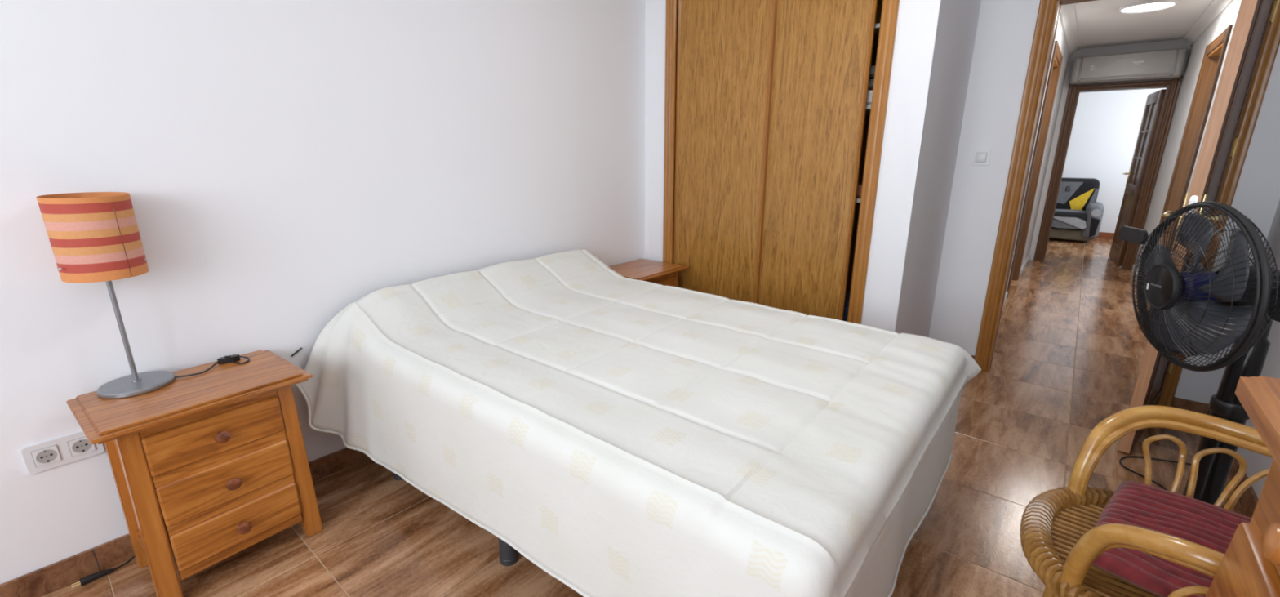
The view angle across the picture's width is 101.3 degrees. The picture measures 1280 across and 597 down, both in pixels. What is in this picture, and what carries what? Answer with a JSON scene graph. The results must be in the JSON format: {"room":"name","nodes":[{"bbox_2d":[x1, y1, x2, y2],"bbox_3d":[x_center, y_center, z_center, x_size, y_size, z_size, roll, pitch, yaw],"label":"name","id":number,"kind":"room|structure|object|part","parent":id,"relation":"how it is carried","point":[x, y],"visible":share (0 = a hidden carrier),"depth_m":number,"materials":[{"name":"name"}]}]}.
{"room":"bedroom","nodes":[
{"label":"bedroom","id":0,"kind":"room"},
{"bbox_2d":[0,0,645,583],"bbox_3d":[-1.292,-0.508,1.916,0.120,2.610,6.040,13,20,38],"label":"wall","id":1,"kind":"structure","parent":0,"point":[282,165],"depth_m":1.83,"materials":[{"name":"paint"}]},
{"bbox_2d":[20,431,104,474],"bbox_3d":[-1.707,0.450,1.556,0.014,0.084,0.156,13,20,38],"label":"wall socket","id":2,"kind":"object","parent":1,"relation":"attached to","point":[55,452],"visible":0.93,"depth_m":1.54,"materials":[{"name":"white plastic"}]},
{"bbox_2d":[66,435,96,456],"bbox_3d":[-1.682,0.443,1.581,0.001,0.052,0.052,13,20,38],"label":"socket","id":3,"kind":"object","parent":2,"relation":"attached to","point":[77,446],"depth_m":1.58,"materials":[{"name":"grey plastic"}]},
{"bbox_2d":[0,447,369,596],"bbox_3d":[-1.528,0.763,1.868,0.012,0.085,4.900,13,20,38],"label":"baseboard","id":4,"kind":"structure","parent":1,"relation":"attached to","point":[40,582],"depth_m":1.63,"materials":[{"name":"tile"}]},
{"bbox_2d":[291,346,302,356],"bbox_3d":[-1.304,0.203,1.994,0.006,0.028,0.042,13,20,38],"label":"cable","id":5,"kind":"object","parent":1,"relation":"attached to","point":[299,349],"visible":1,"depth_m":1.99,"materials":[{"name":"black plastic"}]},
{"bbox_2d":[41,237,1245,596],"bbox_3d":[2.324,0.299,3.803,5.800,0.060,13.918,13,20,38],"label":"floor","id":6,"kind":"structure","parent":0,"point":[1071,344],"depth_m":2.02,"materials":[{"name":"tile"}]},
{"bbox_2d":[71,555,135,587],"bbox_3d":[-1.660,0.835,1.674,0.027,0.052,0.221,10,19,32],"label":"plug","id":7,"kind":"object","parent":6,"relation":"on","point":[91,577],"visible":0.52,"depth_m":1.62,"materials":[{"name":"black plastic"}]},
{"bbox_3d":[-1.635,0.823,1.710,0.026,0.049,0.129,11,19,34],"label":"cord","id":8,"kind":"part","parent":7,"relation":"part of","materials":[{"name":"black plastic"}]},
{"bbox_2d":[66,349,323,596],"bbox_3d":[-1.354,0.550,1.679,0.374,0.596,0.510,11,19,36],"label":"nightstand","id":9,"kind":"object","parent":6,"relation":"on","point":[212,464],"visible":0.99,"depth_m":1.56,"materials":[{"name":"brown wood"}]},
{"bbox_3d":[-1.480,0.553,1.538,0.237,0.477,0.012,11,19,36],"label":"panel","id":10,"kind":"part","parent":9,"relation":"part of","materials":[{"name":"brown wood"}]},
{"bbox_3d":[-1.590,0.578,1.627,0.042,0.572,0.057,11,19,36],"label":"leg","id":11,"kind":"part","parent":9,"relation":"part of","materials":[{"name":"brown wood"}]},
{"bbox_3d":[-1.486,0.766,1.590,0.232,0.040,0.019,11,19,36],"label":"rail","id":12,"kind":"part","parent":9,"relation":"part of","materials":[{"name":"brown wood"}]},
{"bbox_2d":[35,191,249,398],"bbox_3d":[-1.461,0.186,1.646,0.195,1.023,0.373,13,20,38],"label":"table lamp","id":13,"kind":"object","parent":9,"relation":"on","point":[94,237],"visible":0.92,"depth_m":1.43,"materials":[{"name":"striped fabric"},{"name":"brushed grey metal"},{"name":"black plastic"}]},
{"bbox_3d":[-1.518,-0.175,1.465,0.178,0.225,0.178,14,21,37],"label":"lamp shade","id":14,"kind":"part","parent":13,"relation":"part of","materials":[{"name":"fabric"}]},
{"bbox_3d":[-1.422,0.435,1.798,0.130,0.463,0.200,13,20,38],"label":"cord","id":15,"kind":"part","parent":13,"relation":"part of","materials":[{"name":"black plastic"}]},
{"bbox_2d":[217,354,239,364],"bbox_3d":[-1.388,0.205,1.772,0.060,0.018,0.022,-13,20,-39],"label":"switch","id":16,"kind":"object","parent":13,"relation":"attached to","point":[229,358],"depth_m":1.76,"materials":[{"name":"black plastic"}]},
{"bbox_3d":[-1.374,0.622,1.469,0.045,0.572,0.057,11,19,36],"label":"leg","id":17,"kind":"part","parent":9,"relation":"part of","materials":[{"name":"brown wood"}]},
{"bbox_3d":[-1.256,0.323,1.539,0.034,0.034,0.322,11,19,36],"label":"rail","id":18,"kind":"part","parent":9,"relation":"part of","materials":[{"name":"brown wood"}]},
{"bbox_3d":[-1.352,0.377,1.629,0.294,0.121,0.324,11,19,36],"label":"drawer","id":19,"kind":"part","parent":9,"relation":"part of","materials":[{"name":"brown wood"}]},
{"bbox_3d":[-1.256,0.468,1.580,0.034,0.040,0.322,11,19,36],"label":"rail","id":20,"kind":"part","parent":9,"relation":"part of","materials":[{"name":"brown wood"}]},
{"bbox_3d":[-1.222,0.403,1.534,0.033,0.039,0.039,11,19,36],"label":"knob","id":21,"kind":"part","parent":9,"relation":"part of","materials":[{"name":"brown wood"}]},
{"bbox_3d":[-1.352,0.528,1.672,0.294,0.128,0.324,11,19,36],"label":"drawer","id":22,"kind":"part","parent":9,"relation":"part of","materials":[{"name":"brown wood"}]},
{"bbox_3d":[-1.256,0.623,1.623,0.034,0.036,0.322,11,19,36],"label":"rail","id":23,"kind":"part","parent":9,"relation":"part of","materials":[{"name":"brown wood"}]},
{"bbox_3d":[-1.222,0.555,1.577,0.033,0.039,0.039,11,19,36],"label":"knob","id":24,"kind":"part","parent":9,"relation":"part of","materials":[{"name":"brown wood"}]},
{"bbox_3d":[-1.352,0.678,1.714,0.294,0.123,0.324,11,19,36],"label":"drawer","id":25,"kind":"part","parent":9,"relation":"part of","materials":[{"name":"brown wood"}]},
{"bbox_3d":[-1.256,0.768,1.663,0.034,0.037,0.322,11,19,36],"label":"rail","id":26,"kind":"part","parent":9,"relation":"part of","materials":[{"name":"brown wood"}]},
{"bbox_3d":[-1.222,0.705,1.619,0.033,0.039,0.039,11,19,36],"label":"knob","id":27,"kind":"part","parent":9,"relation":"part of","materials":[{"name":"brown wood"}]},
{"bbox_3d":[-1.146,0.541,1.759,0.045,0.572,0.057,11,19,36],"label":"leg","id":28,"kind":"part","parent":9,"relation":"part of","materials":[{"name":"brown wood"}]},
{"bbox_2d":[393,472,518,565],"bbox_3d":[-0.020,0.460,2.062,1.850,0.564,1.260,13,20,38],"label":"bed","id":29,"kind":"object","parent":6,"relation":"on","point":[508,555],"visible":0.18,"depth_m":1.68,"materials":[{"name":"plastic"}]},
{"bbox_3d":[-0.977,0.615,2.120,0.060,0.236,0.060,13,20,38],"label":"leg","id":30,"kind":"part","parent":29,"relation":"part of","materials":[{"name":"grey metal"}]},
{"bbox_3d":[-0.426,0.738,1.680,0.060,0.236,0.060,13,20,38],"label":"leg","id":31,"kind":"part","parent":29,"relation":"part of","materials":[{"name":"grey metal"}]},
{"bbox_2d":[294,248,981,596],"bbox_3d":[-0.034,0.321,1.945,2.029,0.628,1.579,13,20,38],"label":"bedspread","id":32,"kind":"object","parent":29,"relation":"on","point":[625,437],"visible":1,"depth_m":1.49,"materials":[{"name":"white fabric"}]},
{"bbox_2d":[608,258,688,287],"bbox_3d":[0.003,0.102,3.288,0.374,0.596,0.510,13,20,38],"label":"nightstand","id":33,"kind":"object","parent":6,"relation":"on","point":[664,273],"visible":0.17,"depth_m":3.20,"materials":[{"name":"brown wood"}]},
{"bbox_3d":[0.097,-0.124,3.144,0.034,0.034,0.322,13,20,38],"label":"rail","id":34,"kind":"part","parent":33,"relation":"part of","materials":[{"name":"brown wood"}]},
{"bbox_3d":[0.005,-0.072,3.238,0.294,0.121,0.324,13,20,38],"label":"drawer","id":35,"kind":"part","parent":33,"relation":"part of","materials":[{"name":"brown wood"}]},
{"bbox_3d":[0.214,0.095,3.359,0.045,0.572,0.057,13,20,38],"label":"leg","id":36,"kind":"part","parent":33,"relation":"part of","materials":[{"name":"brown wood"}]},
{"bbox_2d":[662,0,899,324],"bbox_3d":[0.843,-0.765,3.115,1.272,2.360,0.650,13,20,38],"label":"wardrobe","id":37,"kind":"object","parent":6,"relation":"on","point":[771,133],"visible":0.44,"depth_m":2.85,"materials":[{"name":"brown wood"}]},
{"bbox_3d":[0.179,-0.803,3.252,0.068,2.360,0.020,13,20,38],"label":"casing","id":38,"kind":"part","parent":37,"relation":"part of","materials":[{"name":"brown wood"}]},
{"bbox_3d":[0.455,-0.747,3.076,0.562,2.225,0.014,13,20,38],"label":"sliding door","id":39,"kind":"part","parent":37,"relation":"part of","materials":[{"name":"brown wood"}]},
{"bbox_3d":[0.889,-0.660,2.767,0.468,2.225,0.014,13,20,38],"label":"sliding door","id":40,"kind":"part","parent":37,"relation":"part of","materials":[{"name":"brown wood"}]},
{"bbox_2d":[843,290,850,321],"bbox_3d":[1.148,0.187,3.112,0.310,0.426,0.352,13,20,38],"label":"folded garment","id":41,"kind":"object","parent":37,"relation":"in","point":[848,292],"visible":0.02,"depth_m":2.88,"materials":[{"name":"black fabric"}]},
{"bbox_2d":[856,197,861,202],"bbox_3d":[0.875,-0.641,3.189,1.178,0.018,0.510,13,20,38],"label":"shelf","id":42,"kind":"object","parent":37,"relation":"attached to","point":[858,199],"depth_m":2.68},
{"bbox_2d":[856,182,862,197],"bbox_3d":[1.207,-0.587,2.841,0.203,0.063,0.304,13,20,38],"label":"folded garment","id":43,"kind":"object","parent":37,"relation":"on","point":[860,184],"visible":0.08,"depth_m":2.72,"materials":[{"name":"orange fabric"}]},
{"bbox_2d":[865,105,871,115],"bbox_3d":[0.875,-1.075,3.068,1.178,0.018,0.510,13,20,38],"label":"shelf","id":44,"kind":"object","parent":37,"relation":"attached to","point":[868,107],"depth_m":2.66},
{"bbox_2d":[866,89,872,105],"bbox_3d":[1.144,-1.035,2.753,0.305,0.073,0.345,13,20,38],"label":"linens","id":45,"kind":"object","parent":37,"relation":"on","point":[869,91],"visible":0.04,"depth_m":2.56,"materials":[{"name":"white fabric"}]},
{"bbox_2d":[867,78,874,90],"bbox_3d":[1.144,-1.098,2.736,0.305,0.048,0.344,13,20,38],"label":"linens","id":46,"kind":"object","parent":45,"relation":"on","point":[871,80],"visible":0.05,"depth_m":2.55,"materials":[{"name":"grey fabric"}]},
{"bbox_2d":[869,65,875,78],"bbox_3d":[1.145,-1.151,2.720,0.303,0.054,0.346,13,20,38],"label":"linens","id":47,"kind":"object","parent":46,"relation":"on","point":[873,67],"visible":0.03,"depth_m":2.53,"materials":[{"name":"grey fabric"}]},
{"bbox_3d":[1.105,-0.597,2.511,0.068,2.360,0.020,13,20,38],"label":"casing","id":48,"kind":"part","parent":37,"relation":"part of","materials":[{"name":"brown wood"}]},
{"bbox_2d":[872,22,879,48],"bbox_3d":[0.875,-1.422,2.971,1.178,0.018,0.510,13,20,38],"label":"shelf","id":49,"kind":"object","parent":37,"relation":"attached to","point":[877,25],"depth_m":2.63,"materials":[{"name":"wood"}]},
{"bbox_2d":[1048,177,1103,243],"bbox_3d":[6.199,-1.397,8.094,1.440,0.900,0.786,13,20,38],"label":"sofa","id":50,"kind":"object","parent":6,"relation":"on","point":[1077,215],"visible":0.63,"depth_m":7.73,"materials":[{"name":"grey fabric"}]},
{"bbox_3d":[6.147,-1.253,8.102,1.160,0.260,0.660,13,20,38],"label":"seat","id":51,"kind":"part","parent":50,"relation":"part of","materials":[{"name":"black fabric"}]},
{"bbox_3d":[6.354,-1.591,8.234,1.240,0.600,0.300,13,20,38],"label":"backrest","id":52,"kind":"part","parent":50,"relation":"part of","materials":[{"name":"black fabric"}]},
{"bbox_3d":[6.665,-1.151,7.737,0.200,0.500,0.700,13,20,38],"label":"armrest","id":53,"kind":"part","parent":50,"relation":"part of","materials":[{"name":"grey fabric"}]},
{"bbox_2d":[1019,404,1273,596],"bbox_3d":[1.153,0.588,1.066,0.633,0.857,0.673,13,20,38],"label":"rattan armchair","id":54,"kind":"object","parent":6,"relation":"on","point":[1060,540],"visible":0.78,"depth_m":1.20,"materials":[{"name":"brown wicker"}]},
{"bbox_3d":[1.108,0.723,1.389,0.032,0.421,0.048,-9,18,-31],"label":"leg","id":55,"kind":"part","parent":54,"relation":"part of","materials":[{"name":"wicker"}]},
{"bbox_3d":[1.020,0.506,0.832,0.518,0.256,0.175,11,19,35],"label":"armrest","id":56,"kind":"part","parent":54,"relation":"part of","materials":[{"name":"wicker"}]},
{"bbox_3d":[1.329,0.406,1.190,0.518,0.256,0.175,14,21,41],"label":"armrest","id":57,"kind":"part","parent":54,"relation":"part of","materials":[{"name":"wicker"}]},
{"bbox_2d":[1091,480,1251,596],"bbox_3d":[1.191,0.526,1.044,0.420,0.063,0.420,-12,20,-38],"label":"seat cushion","id":58,"kind":"object","parent":54,"relation":"on","point":[1203,523],"visible":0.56,"depth_m":1.11,"materials":[{"name":"red fabric"}]},
{"bbox_2d":[1119,200,1279,504],"bbox_3d":[1.891,0.232,1.805,0.547,1.145,1.070,13,20,38],"label":"pedestal fan","id":59,"kind":"object","parent":6,"relation":"on","point":[1197,312],"visible":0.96,"depth_m":1.54,"materials":[{"name":"black plastic"}]},
{"bbox_3d":[1.658,-0.213,1.765,0.015,0.047,0.135,4,16,15],"label":"cage handle","id":60,"kind":"part","parent":59,"relation":"part of","materials":[{"name":"black plastic"}]},
{"bbox_3d":[2.088,0.690,2.104,0.654,0.102,0.278,-10,18,-32],"label":"power cord","id":61,"kind":"part","parent":59,"relation":"part of","materials":[{"name":"black plastic"}]},
{"bbox_3d":[1.690,-0.064,1.683,0.050,0.209,0.185,5,16,16],"label":"blade","id":62,"kind":"part","parent":59,"relation":"part of","materials":[{"name":"grey plastic"}]},
{"bbox_3d":[1.663,0.072,1.639,0.042,0.191,0.206,0,16,1],"label":"blade","id":63,"kind":"part","parent":59,"relation":"part of","materials":[{"name":"black plastic"}]},
{"bbox_3d":[1.665,-0.170,1.580,0.050,0.177,0.204,4,16,15],"label":"blade","id":64,"kind":"part","parent":59,"relation":"part of","materials":[{"name":"grey plastic"}]},
{"bbox_3d":[1.635,0.083,1.484,0.043,0.175,0.196,3,16,11],"label":"blade","id":65,"kind":"part","parent":59,"relation":"part of","materials":[{"name":"black plastic"}]},
{"bbox_3d":[1.624,-0.093,1.433,0.044,0.192,0.168,4,16,15],"label":"blade","id":66,"kind":"part","parent":59,"relation":"part of","materials":[{"name":"grey plastic"}]},
{"bbox_3d":[1.638,0.020,1.322,0.017,0.091,0.115,4,16,15],"label":"cage handle","id":67,"kind":"part","parent":59,"relation":"part of","materials":[{"name":"black plastic"}]},
{"bbox_2d":[1204,375,1279,596],"bbox_3d":[0.727,0.701,0.406,0.454,0.992,0.910,13,20,38],"label":"dresser","id":68,"kind":"object","parent":6,"relation":"on","point":[1250,566],"visible":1,"depth_m":0.64,"materials":[{"name":"brown wood"}]},
{"bbox_3d":[0.708,0.495,0.364,0.339,0.201,0.786,13,20,38],"label":"drawer","id":69,"kind":"part","parent":68,"relation":"part of","materials":[{"name":"brown wood"}]},
{"bbox_3d":[0.855,0.611,0.793,0.050,0.956,0.135,13,20,38],"label":"post","id":70,"kind":"part","parent":68,"relation":"part of","materials":[{"name":"brown wood"}]},
{"bbox_3d":[0.710,0.321,0.315,0.335,0.128,0.670,13,20,38],"label":"drawer","id":71,"kind":"part","parent":68,"relation":"part of","materials":[{"name":"brown wood"}]},
{"bbox_3d":[0.671,0.257,0.545,0.030,0.044,0.044,13,20,38],"label":"knob","id":72,"kind":"part","parent":68,"relation":"part of","materials":[{"name":"brown wood"}]},
{"bbox_2d":[644,0,946,333],"bbox_3d":[0.679,-0.785,2.906,1.600,2.610,0.100,13,20,38],"label":"wall","id":73,"kind":"structure","parent":0,"point":[919,25],"depth_m":2.50,"materials":[{"name":"paint"}]},
{"bbox_2d":[899,0,981,337],"bbox_3d":[1.540,-0.750,2.781,0.110,2.610,0.800,13,20,38],"label":"wall","id":74,"kind":"structure","parent":0,"point":[961,17],"depth_m":2.73,"materials":[{"name":"paint"}]},
{"bbox_2d":[1005,17,1069,292],"bbox_3d":[3.429,-1.212,4.681,0.140,2.480,4.380,13,20,38],"label":"wall","id":75,"kind":"structure","parent":0,"point":[1060,36],"depth_m":5.62,"materials":[{"name":"paint"}]},
{"bbox_2d":[1004,291,1008,302],"bbox_3d":[2.695,0.169,4.026,0.012,0.070,1.900,13,20,38],"label":"baseboard","id":76,"kind":"structure","parent":75,"relation":"attached to","point":[1006,295],"depth_m":4.65,"materials":[{"name":"white"}]},
{"bbox_2d":[1018,253,1030,277],"bbox_3d":[4.382,-0.377,5.982,0.012,0.070,1.300,13,20,38],"label":"baseboard","id":77,"kind":"structure","parent":75,"relation":"attached to","point":[1026,261],"depth_m":5.97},
{"bbox_2d":[1006,40,1062,298],"bbox_3d":[3.582,-1.141,4.879,0.156,2.135,1.000,13,20,38],"label":"door","id":78,"kind":"structure","parent":75,"relation":"in","point":[1056,60],"depth_m":5.00,"materials":[{"name":"brown wood"}]},
{"bbox_3d":[3.636,-2.121,4.560,0.016,0.075,0.840,13,20,38],"label":"head casing","id":79,"kind":"part","parent":78,"relation":"part of","materials":[{"name":"brown wood"}]},
{"bbox_2d":[1059,3,1079,56],"bbox_3d":[3.473,-2.293,4.260,0.075,0.072,4.260,13,20,38],"label":"trim","id":80,"kind":"structure","parent":75,"relation":"attached to","point":[1067,15],"depth_m":4.63,"materials":[{"name":"paint"}]},
{"bbox_2d":[974,0,1279,453],"bbox_3d":[2.203,-0.451,2.471,0.866,2.100,0.814,13,20,38],"label":"door frame","id":81,"kind":"structure","parent":75,"relation":"in","point":[1254,45],"depth_m":2.32,"materials":[{"name":"brown wood"}]},
{"bbox_3d":[2.062,-0.573,2.908,0.070,2.100,0.018,13,20,38],"label":"casing","id":82,"kind":"part","parent":81,"relation":"part of","materials":[{"name":"brown wood"}]},
{"bbox_3d":[2.401,0.160,2.365,0.466,0.740,0.006,-12,20,-37],"label":"panel moulding","id":83,"kind":"part","parent":81,"relation":"part of","materials":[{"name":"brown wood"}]},
{"bbox_3d":[2.176,-0.341,2.139,0.142,0.024,0.059,-12,20,-37],"label":"lever","id":84,"kind":"part","parent":81,"relation":"part of","materials":[{"name":"gold metal"}]},
{"bbox_3d":[2.147,-0.302,2.086,0.040,0.230,0.008,-12,20,-37],"label":"handle plate","id":85,"kind":"part","parent":81,"relation":"part of","materials":[{"name":"gold metal"}]},
{"bbox_3d":[2.127,-0.308,2.035,0.003,0.180,0.022,-12,20,-37],"label":"lock plate","id":86,"kind":"part","parent":81,"relation":"part of","materials":[{"name":"metal"}]},
{"bbox_3d":[2.178,-0.292,2.050,0.040,0.230,0.008,-12,20,-37],"label":"handle plate","id":87,"kind":"part","parent":81,"relation":"part of","materials":[{"name":"gold metal"}]},
{"bbox_3d":[2.244,-0.319,2.059,0.142,0.024,0.059,-12,20,-37],"label":"lever","id":88,"kind":"part","parent":81,"relation":"part of","materials":[{"name":"gold metal"}]},
{"bbox_3d":[2.675,-0.436,2.418,0.070,2.100,0.018,13,20,38],"label":"casing","id":89,"kind":"part","parent":81,"relation":"part of","materials":[{"name":"brown wood"}]},
{"bbox_3d":[2.401,-0.764,2.107,0.466,0.900,0.006,-12,20,-37],"label":"panel moulding","id":90,"kind":"part","parent":81,"relation":"part of","materials":[{"name":"brown wood"}]},
{"bbox_2d":[928,0,1279,404],"bbox_3d":[2.369,-0.726,2.695,1.500,2.610,0.120,13,20,38],"label":"wall","id":91,"kind":"structure","parent":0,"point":[1005,31],"depth_m":2.89,"materials":[{"name":"paint"}]},
{"bbox_2d":[971,149,991,164],"bbox_3d":[1.927,-0.797,2.965,0.084,0.084,0.014,13,20,38],"label":"light switch","id":92,"kind":"object","parent":91,"relation":"attached to","point":[980,157],"visible":1,"depth_m":2.96,"materials":[{"name":"white plastic"}]},
{"bbox_2d":[1029,39,1191,262],"bbox_3d":[5.213,-1.534,5.928,0.960,2.430,0.120,13,20,38],"label":"wall","id":93,"kind":"structure","parent":0,"point":[1178,43],"depth_m":5.86,"materials":[{"name":"paint"}]},
{"bbox_2d":[1033,75,1182,270],"bbox_3d":[5.449,-1.456,6.204,0.905,2.030,0.840,13,20,38],"label":"door","id":94,"kind":"structure","parent":93,"relation":"in","point":[1160,105],"depth_m":5.89,"materials":[{"name":"brown wood"}]},
{"bbox_3d":[4.871,-1.442,6.154,0.082,2.030,0.020,13,20,38],"label":"casing","id":95,"kind":"part","parent":94,"relation":"part of","materials":[{"name":"brown wood"}]},
{"bbox_3d":[5.190,-2.295,5.641,0.748,0.050,0.020,13,20,38],"label":"head casing","id":96,"kind":"part","parent":94,"relation":"part of","materials":[{"name":"brown wood"}]},
{"bbox_3d":[5.883,-1.472,6.320,0.008,0.240,0.040,10,19,33],"label":"handle plate","id":97,"kind":"part","parent":94,"relation":"part of","materials":[{"name":"gold metal"}]},
{"bbox_3d":[5.804,-1.494,6.151,0.006,0.277,0.233,10,19,33],"label":"pane","id":98,"kind":"part","parent":94,"relation":"part of","materials":[{"name":"clear glass"}]},
{"bbox_3d":[5.664,-1.439,5.952,0.006,0.277,0.233,10,19,33],"label":"pane","id":99,"kind":"part","parent":94,"relation":"part of","materials":[{"name":"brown glass"}]},
{"bbox_3d":[5.804,-1.777,6.072,0.006,0.277,0.233,10,19,33],"label":"pane","id":100,"kind":"part","parent":94,"relation":"part of","materials":[{"name":"brown glass"}]},
{"bbox_3d":[5.664,-1.721,5.873,0.006,0.277,0.233,10,19,33],"label":"pane","id":101,"kind":"part","parent":94,"relation":"part of","materials":[{"name":"brown glass"}]},
{"bbox_3d":[5.804,-2.059,5.993,0.006,0.277,0.233,10,19,33],"label":"pane","id":102,"kind":"part","parent":94,"relation":"part of","materials":[{"name":"brown glass"}]},
{"bbox_3d":[5.664,-2.004,5.794,0.006,0.277,0.233,10,19,33],"label":"pane","id":103,"kind":"part","parent":94,"relation":"part of","materials":[{"name":"brown glass"}]},
{"bbox_3d":[5.507,-1.300,5.645,0.075,2.030,0.020,13,20,38],"label":"casing","id":104,"kind":"part","parent":94,"relation":"part of","materials":[{"name":"brown wood"}]},
{"bbox_2d":[1070,48,1186,84],"bbox_3d":[5.117,-2.436,5.533,0.860,0.270,0.214,13,20,38],"label":"air conditioner","id":105,"kind":"object","parent":93,"relation":"attached to","point":[1159,64],"visible":1,"depth_m":5.45,"materials":[{"name":"grey plastic"}]},
{"bbox_3d":[5.054,-2.430,5.455,0.720,0.210,0.012,13,20,38],"label":"panel","id":106,"kind":"part","parent":105,"relation":"part of","materials":[{"name":"white plastic"}]},
{"bbox_2d":[1062,88,1165,232],"bbox_3d":[6.347,-2.344,8.421,4.200,2.650,0.120,13,20,38],"label":"wall","id":107,"kind":"structure","parent":0,"point":[1106,126],"depth_m":7.85,"materials":[{"name":"paint"}]},
{"bbox_2d":[1096,231,1114,239],"bbox_3d":[6.286,-1.153,8.717,3.950,0.095,0.012,13,20,38],"label":"baseboard","id":108,"kind":"structure","parent":107,"relation":"attached to","point":[1101,234],"depth_m":8.03,"materials":[{"name":"ceramic"}]},
{"bbox_2d":[1074,0,1213,48],"bbox_3d":[3.852,-2.312,4.009,1.240,0.100,4.380,13,20,38],"label":"ceiling","id":109,"kind":"structure","parent":0,"point":[1100,23],"depth_m":4.63,"materials":[{"name":"paint"}]},
{"bbox_2d":[1119,0,1177,13],"bbox_3d":[3.924,-2.259,4.057,0.330,0.028,0.330,13,20,38],"label":"recessed light","id":110,"kind":"object","parent":109,"relation":"in","point":[1145,6],"visible":1,"depth_m":4.03,"materials":[{"name":"white plastic"}]},
{"bbox_2d":[1121,2,1174,12],"bbox_3d":[3.924,-2.255,4.058,0.300,0.016,0.300,13,20,38],"label":"diffuser","id":111,"kind":"object","parent":110,"relation":"attached to","point":[1133,6],"depth_m":4.04,"materials":[{"name":"white plastic"}]},
{"bbox_2d":[1134,0,1241,271],"bbox_3d":[4.275,-1.024,4.004,0.140,2.480,4.380,13,20,38],"label":"wall","id":112,"kind":"structure","parent":0,"point":[1228,16],"depth_m":4.84,"materials":[{"name":"paint"}]},
{"bbox_2d":[1131,264,1137,282],"bbox_3d":[5.073,-0.201,5.354,0.012,0.070,1.420,13,20,38],"label":"baseboard","id":113,"kind":"structure","parent":112,"relation":"attached to","point":[1133,266],"depth_m":5.70,"materials":[{"name":"grey"}]},
{"bbox_2d":[1171,396,1208,414],"bbox_3d":[2.758,0.552,2.626,0.138,0.085,0.012,13,20,38],"label":"baseboard","id":114,"kind":"structure","parent":112,"relation":"attached to","point":[1190,405],"depth_m":2.62,"materials":[{"name":"tile"}]},
{"bbox_2d":[1155,24,1232,252],"bbox_3d":[4.346,-0.917,4.135,0.156,2.105,0.980,13,20,38],"label":"door","id":115,"kind":"structure","parent":112,"relation":"in","point":[1212,60],"depth_m":4.28,"materials":[{"name":"brown wood"}]},
{"bbox_3d":[4.579,-1.022,4.511,0.016,2.105,0.080,13,20,38],"label":"casing","id":116,"kind":"part","parent":115,"relation":"part of","materials":[{"name":"brown wood"}]},
{"bbox_3d":[4.292,-1.907,3.905,0.016,0.075,0.820,13,20,38],"label":"head casing","id":117,"kind":"part","parent":115,"relation":"part of","materials":[{"name":"brown wood"}]},
{"bbox_2d":[1182,0,1233,45],"bbox_3d":[4.154,-2.141,3.716,0.075,0.072,4.260,13,20,38],"label":"trim","id":118,"kind":"structure","parent":112,"relation":"attached to","point":[1216,7],"depth_m":4.37,"materials":[{"name":"paint"}]},
{"bbox_2d":[1222,199,1279,498],"bbox_3d":[0.971,0.017,0.032,0.120,2.610,5.920,13,20,38],"label":"wall","id":119,"kind":"structure","parent":0,"point":[1256,462],"depth_m":2.04,"materials":[{"name":"paint"}]},
{"bbox_2d":[1207,408,1258,517],"bbox_3d":[0.954,1.162,0.438,0.012,0.085,5.788,13,20,38],"label":"baseboard","id":120,"kind":"structure","parent":119,"relation":"attached to","point":[1248,500],"depth_m":1.94,"materials":[{"name":"tile"}]}
]}

